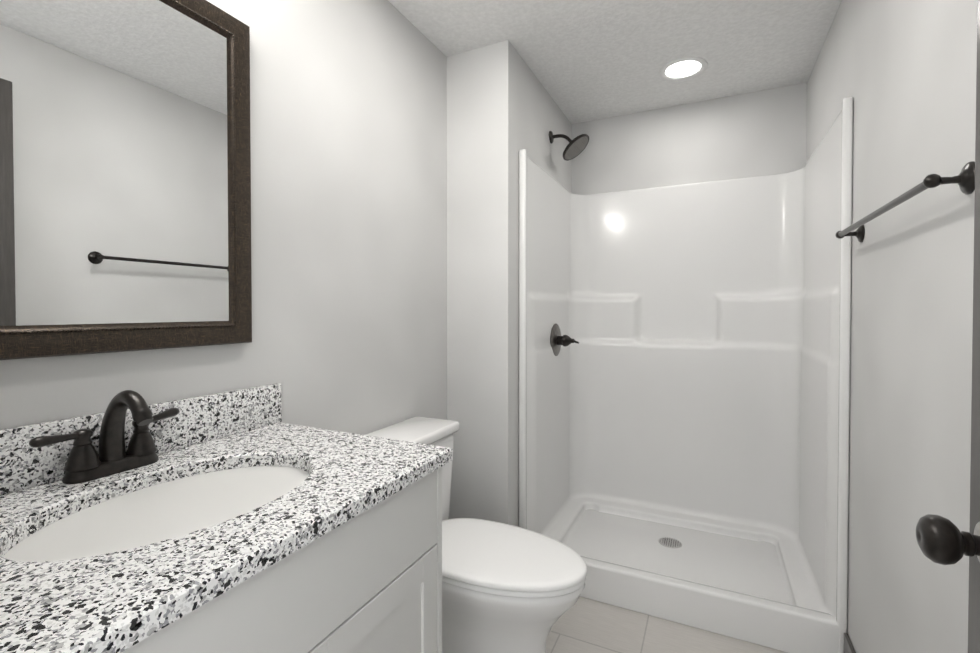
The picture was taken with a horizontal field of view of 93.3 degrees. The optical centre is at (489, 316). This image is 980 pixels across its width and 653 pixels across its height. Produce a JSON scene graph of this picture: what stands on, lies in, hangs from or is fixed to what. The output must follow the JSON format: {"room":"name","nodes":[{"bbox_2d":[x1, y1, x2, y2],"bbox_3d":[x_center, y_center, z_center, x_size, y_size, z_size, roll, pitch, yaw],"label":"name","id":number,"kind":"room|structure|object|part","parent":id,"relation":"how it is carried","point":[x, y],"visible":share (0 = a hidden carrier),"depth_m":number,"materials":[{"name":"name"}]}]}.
{"room":"bathroom","nodes":[
{"label":"bathroom","id":0,"kind":"room"},
{"bbox_2d":[0,0,446,434],"bbox_3d":[-0.403,0.013,1.702,0.109,2.272,2.876,0,1,26],"label":"wall","id":1,"kind":"structure","parent":0,"point":[348,120],"depth_m":1.41,"materials":[{"name":"grey paint"}]},
{"bbox_2d":[0,0,251,359],"bbox_3d":[-0.735,-0.318,0.842,0.025,0.773,0.659,0,1,26],"label":"mirror","id":2,"kind":"object","parent":1,"relation":"attached to","point":[125,184],"visible":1,"depth_m":0.90,"materials":[{"name":"brown mirror"}]},
{"bbox_2d":[447,40,571,526],"bbox_3d":[0.171,0.002,2.436,0.291,2.272,1.056,0,1,26],"label":"wall","id":3,"kind":"structure","parent":0,"point":[503,109],"depth_m":1.96,"materials":[{"name":"grey paint"}]},
{"bbox_2d":[549,131,588,160],"bbox_3d":[0.402,-0.876,2.340,0.197,0.157,0.160,0,1,26],"label":"shower head","id":4,"kind":"object","parent":3,"relation":"attached to","point":[576,147],"visible":0.98,"depth_m":2.33},
{"bbox_2d":[388,0,840,123],"bbox_3d":[0.070,-1.156,0.863,1.671,0.091,3.949,0,1,26],"label":"ceiling","id":5,"kind":"structure","parent":0,"point":[587,60],"depth_m":1.89,"materials":[{"name":"white paint"}]},
{"bbox_2d":[659,57,707,80],"bbox_3d":[0.880,-1.125,2.111,0.204,0.006,0.204,0,1,26],"label":"recessed light","id":6,"kind":"object","parent":5,"relation":"in","point":[681,69],"visible":1,"depth_m":2.10,"materials":[{"name":"white plastic"}]},
{"bbox_2d":[546,596,787,652],"bbox_3d":[0.070,1.207,0.898,1.671,0.091,3.949,0,1,26],"label":"floor","id":7,"kind":"structure","parent":0,"point":[584,625],"depth_m":1.67,"materials":[{"name":"tile"}]},
{"bbox_2d":[0,383,452,652],"bbox_3d":[-0.497,0.648,0.744,0.551,1.029,0.828,0,1,26],"label":"bathroom vanity","id":8,"kind":"object","parent":7,"relation":"on","point":[235,521],"visible":1,"depth_m":0.74,"materials":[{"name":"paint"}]},
{"bbox_2d":[28,390,179,484],"bbox_3d":[-0.656,0.208,0.836,0.137,0.153,0.249,0,1,26],"label":"faucet","id":9,"kind":"object","parent":8,"relation":"on","point":[121,445],"depth_m":0.83,"materials":[{"name":"black metal"}]},
{"bbox_2d":[366,416,586,652],"bbox_3d":[-0.056,0.771,1.456,0.723,0.764,0.430,0,1,26],"label":"toilet","id":10,"kind":"object","parent":7,"relation":"on","point":[507,588],"visible":0.5,"depth_m":1.33,"materials":[{"name":"ceramic"}]},
{"bbox_3d":[0.018,0.728,1.420,0.561,0.039,0.346,0,1,26],"label":"seat","id":11,"kind":"part","parent":10,"relation":"part of","materials":[{"name":"plastic"}]},
{"bbox_2d":[519,97,852,652],"bbox_3d":[0.825,0.211,2.125,1.158,1.861,0.836,0,1,26],"label":"shower","id":12,"kind":"object","parent":7,"relation":"on","point":[684,385],"visible":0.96,"depth_m":2.27,"materials":[{"name":"white plastic"}]},
{"bbox_2d":[571,83,806,194],"bbox_3d":[1.030,0.001,2.550,1.161,2.272,0.109,0,1,26],"label":"wall","id":13,"kind":"structure","parent":0,"point":[756,133],"depth_m":2.45,"materials":[{"name":"grey paint"}]},
{"bbox_2d":[806,0,977,652],"bbox_3d":[0.775,0.030,0.544,0.109,2.272,3.949,0,1,26],"label":"wall","id":14,"kind":"structure","parent":0,"point":[902,73],"depth_m":1.08,"materials":[{"name":"grey paint"}]},
{"bbox_2d":[843,633,855,652],"bbox_3d":[0.943,1.099,1.052,0.012,0.119,1.025,0,1,26],"label":"baseboard","id":15,"kind":"structure","parent":14,"relation":"attached to","point":[848,647],"depth_m":1.48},
{"bbox_2d":[835,161,974,242],"bbox_3d":[0.955,-0.248,1.119,0.065,0.056,0.704,0,1,26],"label":"towel rail","id":16,"kind":"object","parent":14,"relation":"attached to","point":[964,179],"visible":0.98,"depth_m":0.86,"materials":[{"name":"brown metal"}]},
{"bbox_2d":[916,0,979,652],"bbox_3d":[0.445,0.151,0.275,0.100,2.016,0.728,0,1,26],"label":"door","id":17,"kind":"structure","parent":14,"relation":"in","point":[942,540],"depth_m":0.58,"materials":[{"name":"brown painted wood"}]},
{"bbox_3d":[0.561,0.272,0.558,0.068,0.061,0.061,0,1,26],"label":"knob","id":18,"kind":"part","parent":17,"relation":"part of","materials":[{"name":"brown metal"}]}
]}

